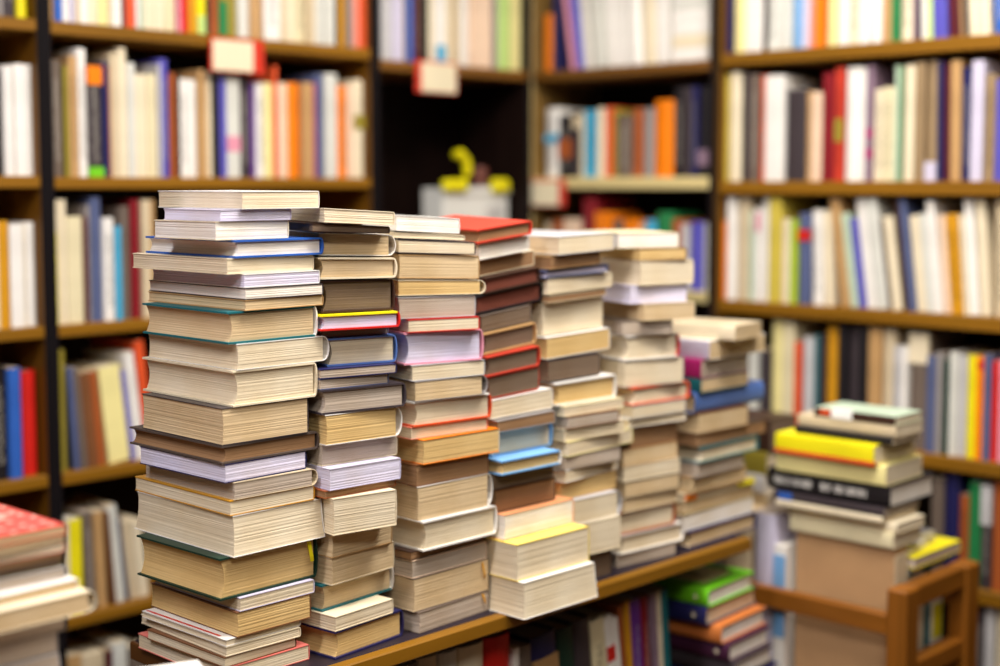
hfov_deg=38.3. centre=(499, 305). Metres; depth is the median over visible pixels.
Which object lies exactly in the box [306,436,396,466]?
paperback book
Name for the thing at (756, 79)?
book
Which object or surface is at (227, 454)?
book
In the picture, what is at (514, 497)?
paperback book
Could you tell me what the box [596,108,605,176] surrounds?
book
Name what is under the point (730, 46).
book
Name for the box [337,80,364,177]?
book
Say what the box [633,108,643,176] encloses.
book
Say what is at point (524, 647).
book
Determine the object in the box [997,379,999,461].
book
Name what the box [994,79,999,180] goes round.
book
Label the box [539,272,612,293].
paperback book
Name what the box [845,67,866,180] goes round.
book
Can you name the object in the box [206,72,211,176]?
book
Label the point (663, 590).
book
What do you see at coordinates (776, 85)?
book
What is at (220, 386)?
book
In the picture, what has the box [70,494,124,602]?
book
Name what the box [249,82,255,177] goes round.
book
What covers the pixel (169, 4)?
book
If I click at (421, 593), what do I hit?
paperback book
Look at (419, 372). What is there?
paperback book
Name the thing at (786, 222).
book
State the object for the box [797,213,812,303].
book
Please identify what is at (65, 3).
book
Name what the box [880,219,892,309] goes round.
book
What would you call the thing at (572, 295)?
paperback book
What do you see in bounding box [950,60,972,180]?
book
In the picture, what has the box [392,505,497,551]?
book
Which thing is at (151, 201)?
book
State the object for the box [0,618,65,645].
paperback book
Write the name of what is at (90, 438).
book
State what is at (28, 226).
book
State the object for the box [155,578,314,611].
paperback book
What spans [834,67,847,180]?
book
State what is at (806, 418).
paperback book
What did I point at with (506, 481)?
paperback book
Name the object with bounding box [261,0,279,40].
book
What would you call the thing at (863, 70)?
book
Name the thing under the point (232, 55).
tag
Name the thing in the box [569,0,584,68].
book
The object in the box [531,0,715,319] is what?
bookcase
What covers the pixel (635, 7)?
book
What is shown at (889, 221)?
book
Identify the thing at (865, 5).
book
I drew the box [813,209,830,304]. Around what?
book
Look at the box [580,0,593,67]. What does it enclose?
book
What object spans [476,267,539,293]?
book
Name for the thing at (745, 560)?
paperback book
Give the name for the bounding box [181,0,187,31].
book
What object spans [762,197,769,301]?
book
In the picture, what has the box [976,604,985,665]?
book
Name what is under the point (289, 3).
book
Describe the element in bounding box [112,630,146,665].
book
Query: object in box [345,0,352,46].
book
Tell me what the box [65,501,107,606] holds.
book
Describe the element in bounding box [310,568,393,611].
book
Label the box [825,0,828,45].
book
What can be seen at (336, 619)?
paperback book
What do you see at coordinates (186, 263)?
paperback book
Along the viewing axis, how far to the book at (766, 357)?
3.36 m
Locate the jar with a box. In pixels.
[471,167,487,186]
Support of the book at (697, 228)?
on the bookcase at (629, 86)
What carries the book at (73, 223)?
on the bookcase at (115, 483)
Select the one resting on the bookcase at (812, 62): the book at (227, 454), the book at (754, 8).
the book at (754, 8)
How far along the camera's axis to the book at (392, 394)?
1.99 m
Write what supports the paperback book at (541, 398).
on the paperback book at (546, 416)
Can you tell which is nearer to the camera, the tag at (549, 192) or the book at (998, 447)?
the book at (998, 447)
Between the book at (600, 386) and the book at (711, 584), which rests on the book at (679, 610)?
the book at (711, 584)
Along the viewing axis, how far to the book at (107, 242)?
2.91 m
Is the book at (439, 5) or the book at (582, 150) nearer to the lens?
the book at (439, 5)
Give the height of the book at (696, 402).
0.037 m
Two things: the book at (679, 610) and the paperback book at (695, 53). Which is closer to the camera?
the book at (679, 610)
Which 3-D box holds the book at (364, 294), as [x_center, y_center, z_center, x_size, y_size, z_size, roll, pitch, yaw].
[-0.233,-0.020,2.044,0.112,0.044,0.155,-3,6,-30]
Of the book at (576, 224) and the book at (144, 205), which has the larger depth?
the book at (576, 224)
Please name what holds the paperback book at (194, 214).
on the paperback book at (175, 229)
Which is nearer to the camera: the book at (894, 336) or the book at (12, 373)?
the book at (12, 373)
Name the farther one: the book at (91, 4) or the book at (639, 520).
the book at (91, 4)
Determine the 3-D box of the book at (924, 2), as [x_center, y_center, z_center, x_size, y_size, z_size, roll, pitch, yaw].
[0.945,-0.688,3.086,0.021,0.243,0.155,5,7,43]
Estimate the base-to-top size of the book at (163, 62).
0.244 m
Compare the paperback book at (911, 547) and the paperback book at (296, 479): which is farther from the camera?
the paperback book at (911, 547)
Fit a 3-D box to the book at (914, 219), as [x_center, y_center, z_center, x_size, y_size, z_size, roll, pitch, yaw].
[0.942,-0.096,3.130,0.047,0.208,0.137,5,7,43]
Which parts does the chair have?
rail, post, rail, rail, rail, post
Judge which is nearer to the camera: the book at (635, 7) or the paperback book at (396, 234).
the paperback book at (396, 234)
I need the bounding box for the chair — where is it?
[750,559,978,665]
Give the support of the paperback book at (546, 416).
on the book at (512, 441)
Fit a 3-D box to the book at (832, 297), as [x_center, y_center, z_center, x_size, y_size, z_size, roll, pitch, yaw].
[0.782,-0.111,3.279,0.032,0.214,0.148,5,7,43]
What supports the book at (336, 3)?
on the bookcase at (115, 483)
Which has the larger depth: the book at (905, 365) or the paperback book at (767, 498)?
the book at (905, 365)
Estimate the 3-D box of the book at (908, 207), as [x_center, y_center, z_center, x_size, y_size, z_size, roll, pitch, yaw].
[0.929,-0.115,3.149,0.047,0.243,0.163,5,7,43]
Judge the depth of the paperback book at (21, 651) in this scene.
1.48 m
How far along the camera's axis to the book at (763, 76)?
3.33 m
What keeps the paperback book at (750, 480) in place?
on the paperback book at (683, 509)
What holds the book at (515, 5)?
on the bookcase at (488, 118)
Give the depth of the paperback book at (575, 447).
2.34 m
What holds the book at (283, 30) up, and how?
on the bookcase at (115, 483)
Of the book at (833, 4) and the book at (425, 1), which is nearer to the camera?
the book at (833, 4)
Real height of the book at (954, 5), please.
0.247 m
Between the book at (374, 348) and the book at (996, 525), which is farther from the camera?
the book at (996, 525)
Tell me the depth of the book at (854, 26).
3.14 m
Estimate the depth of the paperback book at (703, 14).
3.45 m
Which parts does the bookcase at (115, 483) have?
shelf, shelf, shelf, panel, shelf, shelf, panel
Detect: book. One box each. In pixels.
[0,0,2,15]
[0,64,32,175]
[0,66,14,175]
[0,84,2,175]
[0,221,10,328]
[0,364,22,478]
[0,366,7,479]
[0,504,66,545]
[0,559,61,578]
[0,566,65,591]
[0,575,78,606]
[0,587,96,632]
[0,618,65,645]
[0,633,57,665]
[3,0,14,16]
[5,364,36,475]
[7,221,35,325]
[7,652,59,665]
[8,223,24,327]
[14,0,26,17]
[22,224,26,326]
[50,0,52,19]
[51,48,87,176]
[51,56,78,176]
[51,60,62,176]
[53,0,62,20]
[55,196,102,321]
[55,199,67,323]
[56,233,58,324]
[59,348,66,471]
[60,66,69,176]
[62,0,68,21]
[63,502,96,608]
[63,512,82,587]
[63,518,69,575]
[64,364,105,464]
[64,365,87,468]
[64,366,79,469]
[65,205,91,321]
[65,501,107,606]
[66,215,89,322]
[66,216,83,323]
[66,359,129,463]
[67,637,103,665]
[67,648,80,665]
[69,0,74,21]
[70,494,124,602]
[74,636,111,665]
[75,0,79,22]
[79,370,97,467]
[80,0,87,23]
[80,627,127,665]
[84,345,141,459]
[85,48,127,176]
[85,53,118,176]
[85,62,109,176]
[85,65,103,176]
[87,0,97,23]
[89,334,148,424]
[97,0,106,24]
[100,199,140,318]
[100,205,130,318]
[100,217,114,320]
[103,510,116,604]
[107,0,111,25]
[108,66,111,176]
[111,0,121,26]
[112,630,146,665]
[113,226,122,319]
[116,511,148,596]
[117,515,129,599]
[119,369,134,459]
[120,518,137,598]
[121,0,125,26]
[125,0,134,27]
[126,59,168,176]
[126,63,136,176]
[130,425,318,464]
[132,253,313,274]
[134,0,139,27]
[134,64,162,176]
[134,74,147,176]
[134,491,324,557]
[135,474,314,515]
[137,533,317,600]
[138,200,151,317]
[138,631,309,665]
[139,0,143,28]
[140,446,305,483]
[141,614,300,656]
[142,302,317,344]
[142,357,317,406]
[142,392,308,445]
[142,608,300,646]
[144,0,153,28]
[145,236,323,257]
[145,465,317,499]
[146,74,156,176]
[147,628,296,665]
[148,291,322,310]
[148,334,328,370]
[149,280,323,299]
[150,200,154,278]
[150,582,310,637]
[152,269,319,287]
[153,0,165,29]
[154,220,288,239]
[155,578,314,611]
[158,660,201,665]
[159,190,318,208]
[164,208,291,220]
[165,0,174,30]
[167,70,207,176]
[167,73,176,176]
[174,0,180,31]
[175,74,180,176]
[179,79,188,176]
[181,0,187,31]
[188,0,195,32]
[188,80,196,176]
[196,0,205,33]
[205,0,210,33]
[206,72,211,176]
[210,0,217,34]
[211,75,219,176]
[213,73,240,177]
[217,0,227,35]
[219,76,226,176]
[227,0,235,36]
[227,66,277,177]
[231,76,250,177]
[236,0,248,37]
[248,0,261,38]
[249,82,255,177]
[254,83,263,177]
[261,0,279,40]
[263,83,272,177]
[277,74,322,177]
[277,83,287,177]
[280,0,286,40]
[286,0,293,41]
[287,83,298,177]
[288,221,389,233]
[289,208,394,224]
[289,230,395,255]
[294,0,303,42]
[296,608,403,659]
[298,82,313,177]
[301,595,393,631]
[304,0,315,43]
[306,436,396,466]
[306,456,400,490]
[308,380,406,414]
[308,407,401,445]
[310,541,393,585]
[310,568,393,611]
[313,83,316,177]
[313,255,396,278]
[314,479,395,498]
[315,0,322,43]
[315,278,394,312]
[315,333,397,366]
[315,487,396,535]
[316,327,388,336]
[316,362,396,378]
[316,526,391,557]
[317,310,400,330]
[317,374,388,389]
[322,73,337,177]
[323,0,334,45]
[334,0,338,45]
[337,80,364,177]
[337,85,353,177]
[337,86,345,177]
[338,0,344,45]
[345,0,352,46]
[353,0,358,47]
[359,0,365,47]
[362,215,459,233]
[375,230,464,239]
[377,557,488,612]
[380,0,391,59]
[382,252,479,278]
[387,278,485,295]
[388,328,483,364]
[388,359,484,380]
[389,316,479,332]
[389,375,487,401]
[389,473,492,521]
[392,0,403,60]
[392,294,475,318]
[392,426,498,464]
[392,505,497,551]
[393,541,486,578]
[393,590,488,633]
[394,238,475,254]
[394,537,484,560]
[395,660,416,665]
[396,453,488,486]
[397,418,487,439]
[398,392,491,426]
[403,0,406,60]
[407,0,412,61]
[412,215,531,243]
[413,0,418,61]
[413,653,435,665]
[419,0,424,59]
[424,0,427,60]
[428,0,433,60]
[434,0,445,61]
[435,647,455,665]
[445,0,450,61]
[451,0,459,65]
[453,638,482,665]
[460,0,467,65]
[464,236,529,259]
[468,0,482,67]
[469,282,542,314]
[475,304,530,331]
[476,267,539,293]
[479,250,533,276]
[480,630,508,665]
[482,345,540,376]
[483,0,491,67]
[483,322,536,354]
[483,523,588,581]
[486,367,539,397]
[487,386,552,419]
[487,495,573,540]
[488,409,555,431]
[488,447,561,475]
[488,466,552,490]
[489,423,552,456]
[489,561,597,619]
[490,477,555,512]
[492,0,497,68]
[498,0,509,69]
[506,621,558,665]
[509,637,530,665]
[509,644,518,665]
[510,0,520,70]
[524,230,613,254]
[525,296,602,335]
[527,251,599,268]
[531,327,609,359]
[532,616,573,665]
[536,288,605,302]
[536,352,600,382]
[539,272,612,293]
[539,372,616,405]
[540,263,608,278]
[545,14,552,70]
[545,108,589,176]
[545,222,551,229]
[545,428,632,456]
[547,610,590,665]
[549,397,623,416]
[552,218,574,230]
[552,409,618,428]
[552,419,624,441]
[553,0,570,70]
[553,446,620,470]
[553,461,617,482]
[555,470,615,497]
[558,115,571,176]
[563,0,576,68]
[563,218,582,230]
[567,608,606,665]
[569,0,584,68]
[572,112,580,176]
[573,489,621,523]
[573,606,615,665]
[578,230,678,247]
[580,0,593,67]
[580,112,584,176]
[580,515,620,554]
[580,599,625,665]
[583,196,633,229]
[585,110,596,176]
[589,0,608,67]
[589,549,611,577]
[592,332,679,360]
[595,211,639,229]
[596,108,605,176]
[600,247,686,260]
[600,258,693,284]
[600,356,683,387]
[601,283,686,303]
[601,595,632,665]
[602,300,694,320]
[602,315,671,335]
[604,0,618,66]
[606,107,632,176]
[611,472,679,498]
[612,521,683,554]
[612,542,675,567]
[612,616,620,665]
[613,109,632,176]
[613,592,642,665]
[614,220,623,229]
[614,457,679,482]
[615,0,629,65]
[615,380,689,405]
[616,399,685,418]
[617,115,632,176]
[617,421,676,448]
[618,441,677,466]
[618,502,675,535]
[619,411,685,427]
[620,489,677,512]
[623,589,650,665]
[624,218,656,229]
[627,0,644,64]
[630,587,658,665]
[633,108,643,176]
[638,586,663,665]
[639,224,644,229]
[641,583,669,665]
[643,0,656,63]
[644,108,654,176]
[645,220,656,230]
[650,563,753,606]
[655,100,674,176]
[656,0,673,62]
[657,211,700,231]
[667,585,756,625]
[668,604,765,643]
[669,625,769,661]
[670,644,772,665]
[670,661,778,665]
[672,218,707,246]
[672,317,761,340]
[673,0,710,10]
[673,8,710,22]
[673,20,710,35]
[673,33,710,48]
[673,46,709,61]
[674,87,683,176]
[674,485,752,515]
[675,497,752,531]
[676,418,765,447]
[676,475,754,502]
[676,512,755,548]
[677,404,748,433]
[677,435,758,462]
[677,465,745,493]
[678,333,765,359]
[679,453,743,477]
[681,224,690,289]
[683,87,691,176]
[684,354,747,378]
[684,371,748,392]
[684,379,763,413]
[690,221,707,290]
[691,86,704,176]
[697,86,709,176]
[703,223,707,291]
[712,559,723,564]
[722,221,726,298]
[724,503,775,581]
[725,73,730,180]
[726,0,734,53]
[726,196,771,299]
[729,72,773,180]
[734,0,745,52]
[737,196,777,299]
[743,74,753,180]
[744,450,775,475]
[745,0,763,51]
[746,472,774,493]
[748,211,754,300]
[748,346,772,409]
[749,74,761,180]
[749,409,795,452]
[753,491,776,505]
[754,208,762,300]
[755,505,796,658]
[759,347,772,410]
[760,75,772,180]
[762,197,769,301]
[763,0,767,50]
[764,75,820,180]
[767,0,778,50]
[768,196,820,302]
[768,465,934,507]
[772,317,806,412]
[772,537,796,665]
[773,489,918,516]
[775,428,914,465]
[776,451,922,485]
[776,499,917,523]
[779,0,794,49]
[782,218,799,302]
[782,319,831,413]
[786,88,822,180]
[786,507,924,533]
[789,219,799,303]
[790,514,919,548]
[793,340,803,424]
[794,0,802,48]
[795,425,918,445]
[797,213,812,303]
[798,410,922,437]
[802,0,809,47]
[802,335,814,412]
[806,91,817,180]
[810,0,815,46]
[811,92,822,180]
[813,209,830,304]
[814,333,827,406]
[814,401,921,425]
[815,0,824,46]
[818,334,827,405]
[822,73,835,180]
[823,211,840,305]
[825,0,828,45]
[827,322,860,403]
[828,0,838,45]
[829,197,863,306]
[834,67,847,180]
[837,323,874,401]
[838,0,849,44]
[841,212,858,307]
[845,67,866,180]
[849,0,859,43]
[849,324,873,402]
[850,218,866,307]
[856,197,876,307]
[858,324,887,403]
[859,0,871,43]
[859,68,866,180]
[865,65,895,180]
[865,197,909,308]
[868,325,900,405]
[871,0,882,42]
[873,89,883,180]
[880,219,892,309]
[882,0,891,41]
[882,87,894,180]
[883,215,903,309]
[883,326,933,406]
[891,0,901,40]
[893,66,899,180]
[893,198,908,310]
[893,344,908,407]
[897,66,905,180]
[899,198,940,310]
[900,345,910,408]
[902,0,912,40]
[903,65,915,180]
[907,535,934,553]
[907,536,960,568]
[907,555,951,574]
[907,574,911,581]
[909,215,926,311]
[909,328,964,450]
[912,527,934,542]
[912,569,924,649]
[913,0,916,39]
[913,62,928,180]
[917,0,921,38]
[919,213,934,311]
[922,0,926,38]
[923,566,930,647]
[924,60,950,180]
[925,353,936,452]
[926,199,963,312]
[927,0,932,38]
[929,561,943,644]
[931,473,945,566]
[933,0,949,37]
[934,346,972,453]
[937,62,949,180]
[938,213,963,312]
[941,358,949,454]
[944,63,950,180]
[944,471,983,566]
[945,214,963,313]
[948,346,987,455]
[949,0,960,36]
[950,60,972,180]
[957,349,998,456]
[959,215,969,314]
[959,491,969,559]
[960,0,963,35]
[961,67,972,180]
[963,0,968,35]
[963,198,980,314]
[966,349,999,457]
[968,0,978,35]
[968,476,992,586]
[969,60,999,180]
[975,198,999,315]
[975,355,984,459]
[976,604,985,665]
[978,0,994,34]
[980,477,999,588]
[982,351,999,460]
[983,74,999,180]
[984,606,996,665]
[990,359,999,461]
[992,479,999,590]
[993,0,999,33]
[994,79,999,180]
[995,199,999,316]
[996,608,999,665]
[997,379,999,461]
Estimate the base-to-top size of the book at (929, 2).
0.234 m
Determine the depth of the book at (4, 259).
2.75 m
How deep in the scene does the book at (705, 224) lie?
3.45 m
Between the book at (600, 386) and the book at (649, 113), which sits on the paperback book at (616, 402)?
the book at (600, 386)
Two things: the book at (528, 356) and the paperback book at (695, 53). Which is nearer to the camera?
the book at (528, 356)
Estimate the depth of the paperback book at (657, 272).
2.43 m
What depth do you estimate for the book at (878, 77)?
3.14 m
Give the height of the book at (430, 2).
0.243 m
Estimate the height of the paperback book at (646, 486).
0.028 m
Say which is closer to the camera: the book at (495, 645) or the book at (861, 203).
the book at (495, 645)
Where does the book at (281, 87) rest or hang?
on the bookcase at (115, 483)
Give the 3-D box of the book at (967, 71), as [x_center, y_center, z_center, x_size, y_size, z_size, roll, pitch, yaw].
[1.023,-0.382,3.044,0.020,0.235,0.166,3,6,44]
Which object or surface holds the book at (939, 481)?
on the bookcase at (812, 62)
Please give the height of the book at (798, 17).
0.220 m
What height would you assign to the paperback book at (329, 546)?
0.036 m
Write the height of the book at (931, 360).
0.210 m
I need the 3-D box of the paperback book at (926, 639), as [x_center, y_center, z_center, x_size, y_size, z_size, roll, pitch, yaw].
[0.755,0.602,2.799,0.165,0.225,0.023,5,7,43]
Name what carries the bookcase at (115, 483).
on the floor
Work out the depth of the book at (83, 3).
2.84 m
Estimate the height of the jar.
0.295 m
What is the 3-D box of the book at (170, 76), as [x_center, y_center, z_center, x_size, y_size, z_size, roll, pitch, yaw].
[-0.735,-0.381,3.055,0.149,0.216,0.013,5,7,43]
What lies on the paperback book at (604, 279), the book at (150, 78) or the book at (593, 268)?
the book at (593, 268)
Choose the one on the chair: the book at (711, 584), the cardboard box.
the cardboard box
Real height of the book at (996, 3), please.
0.194 m
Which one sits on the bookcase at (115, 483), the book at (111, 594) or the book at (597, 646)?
the book at (111, 594)
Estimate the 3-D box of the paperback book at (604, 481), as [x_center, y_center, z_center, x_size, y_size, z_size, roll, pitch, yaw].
[0.075,0.287,2.430,0.137,0.030,0.202,-5,7,-44]
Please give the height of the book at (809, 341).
0.226 m
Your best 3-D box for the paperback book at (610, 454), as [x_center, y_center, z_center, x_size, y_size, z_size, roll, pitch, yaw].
[0.087,0.242,2.411,0.135,0.022,0.189,-5,7,-43]
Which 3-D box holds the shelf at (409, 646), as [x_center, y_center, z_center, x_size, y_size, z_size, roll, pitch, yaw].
[-0.009,0.873,2.410,0.303,0.850,1.186,5,7,43]
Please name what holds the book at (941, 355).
on the bookcase at (812, 62)
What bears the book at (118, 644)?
on the bookcase at (115, 483)
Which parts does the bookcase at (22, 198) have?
shelf, shelf, shelf, panel, shelf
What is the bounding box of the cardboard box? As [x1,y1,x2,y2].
[794,531,907,665]
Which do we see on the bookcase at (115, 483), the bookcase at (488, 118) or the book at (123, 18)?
the book at (123, 18)
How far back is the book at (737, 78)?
3.38 m
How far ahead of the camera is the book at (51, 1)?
2.79 m
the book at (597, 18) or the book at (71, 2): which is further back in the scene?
the book at (597, 18)
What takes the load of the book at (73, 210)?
on the bookcase at (115, 483)
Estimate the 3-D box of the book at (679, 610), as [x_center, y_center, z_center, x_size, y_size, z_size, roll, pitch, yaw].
[0.344,0.544,2.704,0.210,0.034,0.185,4,6,39]
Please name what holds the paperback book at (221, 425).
on the book at (227, 454)
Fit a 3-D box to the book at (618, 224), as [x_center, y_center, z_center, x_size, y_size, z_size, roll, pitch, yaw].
[0.337,-0.138,3.686,0.038,0.167,0.113,5,7,43]
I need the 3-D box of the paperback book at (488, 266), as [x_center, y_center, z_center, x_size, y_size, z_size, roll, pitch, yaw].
[-0.057,-0.072,2.301,0.186,0.037,0.127,4,7,42]
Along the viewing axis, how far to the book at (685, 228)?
3.50 m
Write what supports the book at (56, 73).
on the bookcase at (115, 483)
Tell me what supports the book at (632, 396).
on the paperback book at (679, 405)
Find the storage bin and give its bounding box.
[423,149,509,218]
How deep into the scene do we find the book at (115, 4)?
2.88 m
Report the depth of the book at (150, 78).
2.97 m
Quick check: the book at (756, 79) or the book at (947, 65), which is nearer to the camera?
the book at (947, 65)
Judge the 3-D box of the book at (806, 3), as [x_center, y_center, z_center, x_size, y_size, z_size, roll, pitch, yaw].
[0.735,-0.683,3.276,0.018,0.201,0.143,5,7,43]
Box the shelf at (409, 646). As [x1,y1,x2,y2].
[130,535,751,665]
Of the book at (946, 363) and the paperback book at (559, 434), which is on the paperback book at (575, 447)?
the paperback book at (559, 434)
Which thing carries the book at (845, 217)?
on the bookcase at (812, 62)
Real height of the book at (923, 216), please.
0.212 m
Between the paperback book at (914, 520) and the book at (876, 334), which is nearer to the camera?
the paperback book at (914, 520)
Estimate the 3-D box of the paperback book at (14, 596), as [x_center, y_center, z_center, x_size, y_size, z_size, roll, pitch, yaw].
[-0.581,0.288,1.515,0.230,0.011,0.170,4,7,42]
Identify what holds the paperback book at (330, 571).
on the book at (325, 597)
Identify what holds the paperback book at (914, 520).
on the paperback book at (800, 523)
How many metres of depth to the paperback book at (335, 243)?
1.98 m
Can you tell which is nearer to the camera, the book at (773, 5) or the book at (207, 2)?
the book at (207, 2)
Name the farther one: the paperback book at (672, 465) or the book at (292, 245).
the paperback book at (672, 465)
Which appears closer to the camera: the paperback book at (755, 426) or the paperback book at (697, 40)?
the paperback book at (755, 426)
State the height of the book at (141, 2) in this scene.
0.191 m
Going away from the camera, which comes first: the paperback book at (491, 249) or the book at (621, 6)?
the paperback book at (491, 249)
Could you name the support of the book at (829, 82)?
on the bookcase at (812, 62)
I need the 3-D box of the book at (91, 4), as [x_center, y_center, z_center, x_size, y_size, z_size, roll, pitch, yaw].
[-0.855,-0.660,2.891,0.133,0.200,0.022,5,7,43]
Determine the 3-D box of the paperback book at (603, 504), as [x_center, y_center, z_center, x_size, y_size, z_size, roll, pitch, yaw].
[0.087,0.324,2.420,0.133,0.040,0.196,-5,7,-44]
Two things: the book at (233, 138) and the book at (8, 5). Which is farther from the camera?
the book at (233, 138)
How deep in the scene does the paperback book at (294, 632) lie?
1.92 m
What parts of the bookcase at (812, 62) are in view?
panel, shelf, shelf, shelf, panel, shelf, shelf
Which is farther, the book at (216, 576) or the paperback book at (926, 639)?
the paperback book at (926, 639)
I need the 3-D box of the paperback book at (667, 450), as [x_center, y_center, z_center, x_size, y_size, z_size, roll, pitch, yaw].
[0.195,0.247,2.541,0.135,0.029,0.194,-4,6,-41]
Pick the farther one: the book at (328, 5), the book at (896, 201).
the book at (328, 5)
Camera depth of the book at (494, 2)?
3.67 m
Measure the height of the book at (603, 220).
0.186 m
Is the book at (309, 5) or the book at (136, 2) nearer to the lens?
the book at (136, 2)
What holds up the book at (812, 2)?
on the bookcase at (812, 62)
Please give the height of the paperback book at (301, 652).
0.021 m
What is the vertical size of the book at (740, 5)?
0.204 m
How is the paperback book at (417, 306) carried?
on the paperback book at (414, 325)
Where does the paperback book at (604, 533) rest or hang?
on the paperback book at (602, 560)
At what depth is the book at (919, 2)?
3.04 m
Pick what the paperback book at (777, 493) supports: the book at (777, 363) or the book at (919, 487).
the book at (919, 487)
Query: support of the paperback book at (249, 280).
on the paperback book at (159, 286)
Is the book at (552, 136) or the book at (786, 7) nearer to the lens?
the book at (786, 7)
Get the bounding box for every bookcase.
[0,0,59,657]
[43,0,375,665]
[375,0,530,230]
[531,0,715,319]
[712,0,999,665]
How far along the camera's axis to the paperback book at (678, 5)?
3.45 m
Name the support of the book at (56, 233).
on the bookcase at (115, 483)
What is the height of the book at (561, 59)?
0.235 m
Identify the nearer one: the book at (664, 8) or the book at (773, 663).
the book at (773, 663)
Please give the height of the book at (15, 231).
0.199 m
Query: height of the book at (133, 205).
0.244 m
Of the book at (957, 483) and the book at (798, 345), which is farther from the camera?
the book at (798, 345)
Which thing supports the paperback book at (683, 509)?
on the paperback book at (734, 509)
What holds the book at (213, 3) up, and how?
on the bookcase at (115, 483)
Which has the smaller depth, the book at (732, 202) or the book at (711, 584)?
the book at (711, 584)
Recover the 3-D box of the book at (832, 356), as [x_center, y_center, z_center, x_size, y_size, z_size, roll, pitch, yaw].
[0.807,0.168,3.311,0.030,0.253,0.178,5,7,43]
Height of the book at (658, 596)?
0.282 m
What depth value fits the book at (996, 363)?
2.98 m
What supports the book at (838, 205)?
on the bookcase at (812, 62)
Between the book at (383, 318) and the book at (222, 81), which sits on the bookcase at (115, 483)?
the book at (222, 81)
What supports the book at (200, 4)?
on the bookcase at (115, 483)
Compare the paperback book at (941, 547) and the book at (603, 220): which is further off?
the book at (603, 220)
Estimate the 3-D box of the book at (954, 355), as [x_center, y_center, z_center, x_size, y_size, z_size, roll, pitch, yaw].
[1.004,0.203,3.090,0.018,0.220,0.142,5,7,43]
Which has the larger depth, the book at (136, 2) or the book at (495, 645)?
the book at (136, 2)
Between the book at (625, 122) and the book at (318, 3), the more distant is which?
the book at (625, 122)
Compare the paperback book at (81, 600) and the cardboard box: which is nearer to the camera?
the paperback book at (81, 600)
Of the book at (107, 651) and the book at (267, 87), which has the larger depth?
the book at (267, 87)
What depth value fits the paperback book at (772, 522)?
2.80 m
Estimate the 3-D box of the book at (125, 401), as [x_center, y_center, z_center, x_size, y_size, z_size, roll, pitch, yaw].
[-0.814,0.222,3.011,0.129,0.190,0.031,5,7,43]
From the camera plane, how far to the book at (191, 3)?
3.02 m
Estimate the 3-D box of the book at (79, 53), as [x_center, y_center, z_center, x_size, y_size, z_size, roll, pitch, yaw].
[-0.883,-0.386,2.902,0.167,0.252,0.022,5,7,43]
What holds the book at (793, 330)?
on the bookcase at (812, 62)
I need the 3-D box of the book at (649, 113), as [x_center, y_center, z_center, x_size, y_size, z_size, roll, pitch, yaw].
[0.405,-0.408,3.601,0.036,0.169,0.118,5,7,43]
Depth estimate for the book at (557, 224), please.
3.78 m
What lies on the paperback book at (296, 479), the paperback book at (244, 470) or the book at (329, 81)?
the paperback book at (244, 470)
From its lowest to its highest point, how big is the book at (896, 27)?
0.193 m
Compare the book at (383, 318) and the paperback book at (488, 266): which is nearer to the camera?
the book at (383, 318)
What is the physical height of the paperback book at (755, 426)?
0.024 m
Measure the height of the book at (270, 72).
0.246 m
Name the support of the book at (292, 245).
on the paperback book at (186, 263)
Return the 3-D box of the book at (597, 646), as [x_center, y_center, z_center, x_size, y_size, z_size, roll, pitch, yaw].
[0.120,0.654,2.493,0.150,0.271,0.068,5,7,43]
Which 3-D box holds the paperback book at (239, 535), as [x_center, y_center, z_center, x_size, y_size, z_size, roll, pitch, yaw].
[-0.376,0.288,1.996,0.232,0.053,0.153,5,7,43]
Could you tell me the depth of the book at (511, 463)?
2.20 m
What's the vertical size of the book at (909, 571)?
0.012 m
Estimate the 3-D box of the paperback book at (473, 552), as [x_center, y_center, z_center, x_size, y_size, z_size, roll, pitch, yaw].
[-0.155,0.369,2.207,0.221,0.026,0.157,4,7,42]
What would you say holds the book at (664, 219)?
on the bookcase at (629, 86)
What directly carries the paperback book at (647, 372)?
on the book at (632, 396)
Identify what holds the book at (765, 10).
on the bookcase at (812, 62)
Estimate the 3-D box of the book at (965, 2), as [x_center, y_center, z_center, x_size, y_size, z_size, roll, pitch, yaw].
[1.000,-0.660,3.014,0.021,0.201,0.134,5,7,43]
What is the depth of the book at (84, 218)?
2.87 m
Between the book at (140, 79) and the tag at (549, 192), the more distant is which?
the tag at (549, 192)
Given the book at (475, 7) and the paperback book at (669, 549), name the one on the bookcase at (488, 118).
the book at (475, 7)
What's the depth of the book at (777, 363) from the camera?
3.34 m
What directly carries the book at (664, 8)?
on the bookcase at (629, 86)
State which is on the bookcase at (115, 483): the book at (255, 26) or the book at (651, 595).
the book at (255, 26)
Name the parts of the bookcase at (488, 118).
panel, shelf, panel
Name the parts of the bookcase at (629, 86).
panel, shelf, shelf, panel, shelf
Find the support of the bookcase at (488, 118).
on the floor
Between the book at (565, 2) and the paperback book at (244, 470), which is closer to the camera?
the paperback book at (244, 470)
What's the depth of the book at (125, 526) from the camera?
2.99 m
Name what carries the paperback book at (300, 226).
on the paperback book at (335, 243)
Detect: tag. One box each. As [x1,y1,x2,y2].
[209,37,263,74]
[415,60,456,94]
[531,179,565,206]
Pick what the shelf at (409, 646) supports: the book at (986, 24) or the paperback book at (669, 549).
the paperback book at (669, 549)
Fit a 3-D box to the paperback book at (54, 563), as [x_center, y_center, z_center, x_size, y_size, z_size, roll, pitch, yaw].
[-0.629,0.265,1.522,0.280,0.008,0.210,5,7,44]

